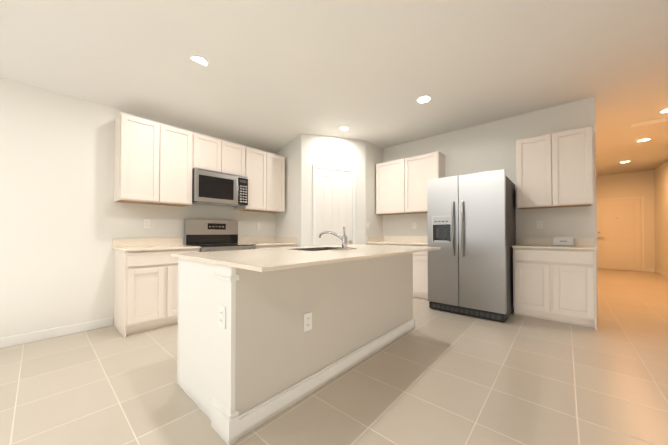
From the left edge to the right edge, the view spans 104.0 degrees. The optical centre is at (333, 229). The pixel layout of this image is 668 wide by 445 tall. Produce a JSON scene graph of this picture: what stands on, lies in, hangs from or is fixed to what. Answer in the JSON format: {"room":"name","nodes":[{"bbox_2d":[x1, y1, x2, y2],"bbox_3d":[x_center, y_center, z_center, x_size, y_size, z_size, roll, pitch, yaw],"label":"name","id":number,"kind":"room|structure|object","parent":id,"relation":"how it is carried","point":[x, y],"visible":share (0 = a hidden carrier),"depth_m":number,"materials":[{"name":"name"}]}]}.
{"room":"kitchen","nodes":[
{"label":"kitchen","id":0,"kind":"room"},
{"bbox_2d":[0,77,275,337],"bbox_3d":[-3.166,-0.389,2.534,0.120,3.000,10.030,-1,-1,41],"label":"wall","id":1,"kind":"structure","parent":0,"point":[65,219],"depth_m":2.77,"materials":[{"name":"paint"}]},
{"bbox_2d":[144,219,150,227],"bbox_3d":[-2.379,-0.079,3.322,0.008,0.116,0.072,-1,-1,41],"label":"electrical outlet","id":2,"kind":"object","parent":1,"relation":"attached to","point":[147,223],"visible":1,"depth_m":3.32,"materials":[{"name":"white plastic"}]},
{"bbox_2d":[112,237,275,244],"bbox_3d":[-1.829,0.163,3.932,0.020,0.099,2.328,-1,-1,41],"label":"backsplash","id":3,"kind":"structure","parent":1,"relation":"attached to","point":[135,241],"depth_m":3.42,"materials":[{"name":"beige stone"}]},
{"bbox_2d":[114,112,284,212],"bbox_3d":[-1.728,-0.807,3.825,0.330,0.972,2.263,-1,-1,41],"label":"upper cabinet","id":4,"kind":"object","parent":1,"relation":"attached to","point":[155,163],"visible":0.98,"depth_m":3.30,"materials":[{"name":"paint"}]},
{"bbox_2d":[192,167,247,206],"bbox_3d":[-1.677,-0.592,3.778,0.461,0.436,0.749,-1,-1,41],"label":"over-the-range microwave","id":5,"kind":"object","parent":4,"relation":"attached to","point":[212,187],"visible":1,"depth_m":3.63,"materials":[{"name":"grey metal"}]},
{"bbox_2d":[0,268,667,347],"bbox_3d":[1.264,1.070,3.012,5.865,0.095,16.400,-1,-1,41],"label":"baseboard","id":6,"kind":"structure","parent":1,"relation":"attached to","point":[8,341],"depth_m":2.72,"materials":[{"name":"paint"}]},
{"bbox_2d":[276,133,301,246],"bbox_3d":[-0.772,-0.363,4.628,0.695,3.000,0.100,-1,-1,41],"label":"wall","id":7,"kind":"structure","parent":0,"point":[288,221],"depth_m":4.53,"materials":[{"name":"paint"}]},
{"bbox_2d":[276,237,295,240],"bbox_3d":[-0.840,0.171,4.599,0.580,0.099,0.020,-1,-1,41],"label":"backsplash","id":8,"kind":"structure","parent":7,"relation":"attached to","point":[277,238],"depth_m":4.59,"materials":[{"name":"beige stone"}]},
{"bbox_2d":[301,134,365,246],"bbox_3d":[0.018,-0.363,4.637,1.254,3.000,0.176,0,-1,-25],"label":"wall","id":9,"kind":"structure","parent":0,"point":[332,184],"depth_m":4.60,"materials":[{"name":"paint"}]},
{"bbox_2d":[0,269,667,444],"bbox_3d":[1.264,1.147,3.011,6.265,0.060,16.800,-1,-1,41],"label":"floor","id":10,"kind":"structure","parent":0,"point":[436,377],"depth_m":1.81,"materials":[{"name":"tile"}]},
{"bbox_2d":[114,249,199,337],"bbox_3d":[-2.128,0.672,3.157,0.590,0.892,0.740,-1,-1,41],"label":"base cabinet","id":11,"kind":"object","parent":10,"relation":"on","point":[145,284],"depth_m":2.87,"materials":[{"name":"paint"}]},
{"bbox_2d":[112,245,199,252],"bbox_3d":[-2.127,0.214,3.149,0.610,0.021,0.760,-1,-1,41],"label":"countertop","id":12,"kind":"structure","parent":11,"relation":"on","point":[123,248],"depth_m":3.04,"materials":[{"name":"beige stone"}]},
{"bbox_2d":[184,219,255,251],"bbox_3d":[-1.590,0.490,3.689,0.650,1.270,0.761,-1,-1,41],"label":"range","id":13,"kind":"object","parent":10,"relation":"on","point":[209,235],"visible":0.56,"depth_m":3.76,"materials":[{"name":"grey metal"}]},
{"bbox_2d":[256,245,295,248],"bbox_3d":[-1.110,0.686,4.310,0.590,0.892,0.801,-1,-1,41],"label":"base cabinet","id":14,"kind":"object","parent":10,"relation":"on","point":[257,246],"depth_m":4.06,"materials":[{"name":"paint"}]},
{"bbox_2d":[244,241,297,244],"bbox_3d":[-1.103,0.228,4.309,0.610,0.021,0.801,-1,-1,41],"label":"countertop","id":15,"kind":"structure","parent":14,"relation":"on","point":[245,242],"depth_m":4.38,"materials":[{"name":"beige stone"}]},
{"bbox_2d":[171,247,414,444],"bbox_3d":[-0.107,0.656,2.419,0.810,0.908,2.200,-1,-1,41],"label":"kitchen island","id":16,"kind":"object","parent":10,"relation":"on","point":[263,357],"depth_m":1.66,"materials":[{"name":"paint"}]},
{"bbox_2d":[219,305,225,328],"bbox_3d":[-0.604,0.468,1.406,0.072,0.116,0.008,-1,-1,41],"label":"electrical outlet","id":17,"kind":"object","parent":16,"relation":"attached to","point":[222,316],"visible":1,"depth_m":1.40,"materials":[{"name":"white plastic"}]},
{"bbox_2d":[175,248,370,270],"bbox_3d":[-0.470,0.183,1.863,1.180,0.021,0.875,-1,-1,41],"label":"island countertop","id":18,"kind":"structure","parent":16,"relation":"on","point":[271,259],"depth_m":1.61,"materials":[{"name":"beige stone"}]},
{"bbox_2d":[304,312,311,331],"bbox_3d":[-0.174,0.617,1.753,0.008,0.116,0.072,-1,-1,41],"label":"electrical outlet","id":19,"kind":"object","parent":16,"relation":"attached to","point":[307,321],"visible":1,"depth_m":1.75,"materials":[{"name":"white plastic"}]},
{"bbox_2d":[367,236,427,299],"bbox_3d":[1.302,0.630,4.696,1.302,1.015,0.610,-1,-1,41],"label":"base cabinet","id":20,"kind":"object","parent":10,"relation":"on","point":[420,274],"visible":0.29,"depth_m":4.30,"materials":[{"name":"paint"}]},
{"bbox_2d":[427,169,515,321],"bbox_3d":[1.980,0.203,3.750,0.935,1.845,1.023,-1,-1,41],"label":"fridge","id":21,"kind":"object","parent":10,"relation":"on","point":[471,225],"visible":1,"depth_m":3.37,"materials":[{"name":"grey metal"}]},
{"bbox_2d":[512,238,598,329],"bbox_3d":[2.817,0.614,3.358,0.795,1.015,0.610,-1,-1,41],"label":"base cabinet","id":22,"kind":"object","parent":10,"relation":"on","point":[553,282],"visible":1,"depth_m":3.16,"materials":[{"name":"paint"}]},
{"bbox_2d":[553,237,573,245],"bbox_3d":[3.048,0.149,3.468,0.200,0.111,0.035,-1,-1,41],"label":"sign","id":23,"kind":"object","parent":22,"relation":"on","point":[567,241],"visible":1,"depth_m":3.46,"materials":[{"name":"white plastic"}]},
{"bbox_2d":[0,0,667,175],"bbox_3d":[1.287,-1.603,3.025,6.205,0.380,16.800,-1,-1,41],"label":"ceiling","id":24,"kind":"structure","parent":0,"point":[275,76],"depth_m":2.63,"materials":[{"name":"paint"}]},
{"bbox_2d":[189,55,209,65],"bbox_3d":[-1.373,-1.716,2.654,0.196,0.012,0.196,-1,-1,41],"label":"recessed light","id":25,"kind":"object","parent":24,"relation":"in","point":[201,60],"visible":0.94,"depth_m":2.62,"materials":[{"name":"white plastic"}]},
{"bbox_2d":[416,95,431,102],"bbox_3d":[1.173,-1.707,3.407,0.196,0.012,0.196,-1,-1,41],"label":"recessed light","id":26,"kind":"object","parent":24,"relation":"in","point":[424,99],"visible":1,"depth_m":3.40,"materials":[{"name":"white plastic"}]},
{"bbox_2d":[636,138,651,141],"bbox_3d":[5.813,-1.688,4.899,0.196,0.012,0.196,-1,-1,41],"label":"recessed light","id":27,"kind":"object","parent":24,"relation":"in","point":[645,139],"visible":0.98,"depth_m":4.89,"materials":[{"name":"white plastic"}]},
{"bbox_2d":[630,117,667,127],"bbox_3d":[5.052,-1.694,4.037,0.620,0.018,0.170,-1,-1,41],"label":"ceiling vent","id":28,"kind":"object","parent":24,"relation":"in","point":[649,122],"visible":1,"depth_m":4.09,"materials":[{"name":"white plastic"}]},
{"bbox_2d":[658,108,667,112],"bbox_3d":[4.754,-1.703,3.700,0.196,0.012,0.196,-1,-1,41],"label":"recessed light","id":29,"kind":"object","parent":24,"relation":"in","point":[664,110],"visible":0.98,"depth_m":3.74,"materials":[{"name":"white plastic"}]},
{"bbox_2d":[365,141,382,244],"bbox_3d":[0.765,-0.357,5.165,0.100,3.000,0.640,-1,-1,41],"label":"wall","id":30,"kind":"structure","parent":0,"point":[373,155],"depth_m":5.06,"materials":[{"name":"paint"}]},
{"bbox_2d":[383,96,597,318],"bbox_3d":[1.768,-0.362,4.786,4.295,3.000,0.120,-1,-1,41],"label":"wall","id":31,"kind":"structure","parent":0,"point":[489,146],"depth_m":3.92,"materials":[{"name":"paint"}]},
{"bbox_2d":[376,158,407,213],"bbox_3d":[1.176,-0.804,5.012,0.666,0.990,0.330,-1,-1,41],"label":"upper cabinet","id":32,"kind":"object","parent":31,"relation":"attached to","point":[391,176],"depth_m":4.88,"materials":[{"name":"paint"}]},
{"bbox_2d":[408,151,444,213],"bbox_3d":[1.584,-0.808,4.652,0.666,0.990,0.330,-1,-1,41],"label":"upper cabinet","id":33,"kind":"object","parent":31,"relation":"attached to","point":[421,168],"depth_m":4.51,"materials":[{"name":"paint"}]},
{"bbox_2d":[516,132,559,208],"bbox_3d":[2.790,-0.776,3.586,0.443,0.940,0.330,-1,-1,41],"label":"upper cabinet","id":34,"kind":"object","parent":31,"relation":"attached to","point":[554,170],"depth_m":3.46,"materials":[{"name":"paint"}]},
{"bbox_2d":[536,221,542,228],"bbox_3d":[2.907,-0.075,3.688,0.072,0.116,0.008,-1,-1,41],"label":"electrical outlet","id":35,"kind":"object","parent":31,"relation":"attached to","point":[539,224],"visible":1,"depth_m":3.69,"materials":[{"name":"white plastic"}]},
{"bbox_2d":[560,126,593,207],"bbox_3d":[3.030,-0.779,3.374,0.441,0.940,0.330,-1,-1,41],"label":"upper cabinet","id":36,"kind":"object","parent":31,"relation":"attached to","point":[576,145],"depth_m":3.21,"materials":[{"name":"paint"}]},
{"bbox_2d":[596,170,654,271],"bbox_3d":[8.273,-0.325,7.811,1.690,3.000,0.194,-1,-1,41],"label":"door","id":37,"kind":"structure","parent":0,"point":[625,206],"depth_m":7.58,"materials":[{"name":"paint"}]},
{"bbox_2d":[654,161,667,273],"bbox_3d":[3.507,-0.407,1.049,0.120,3.000,16.640,-1,-1,41],"label":"wall","id":38,"kind":"structure","parent":0,"point":[661,210],"depth_m":6.72,"materials":[{"name":"paint"}]}
]}

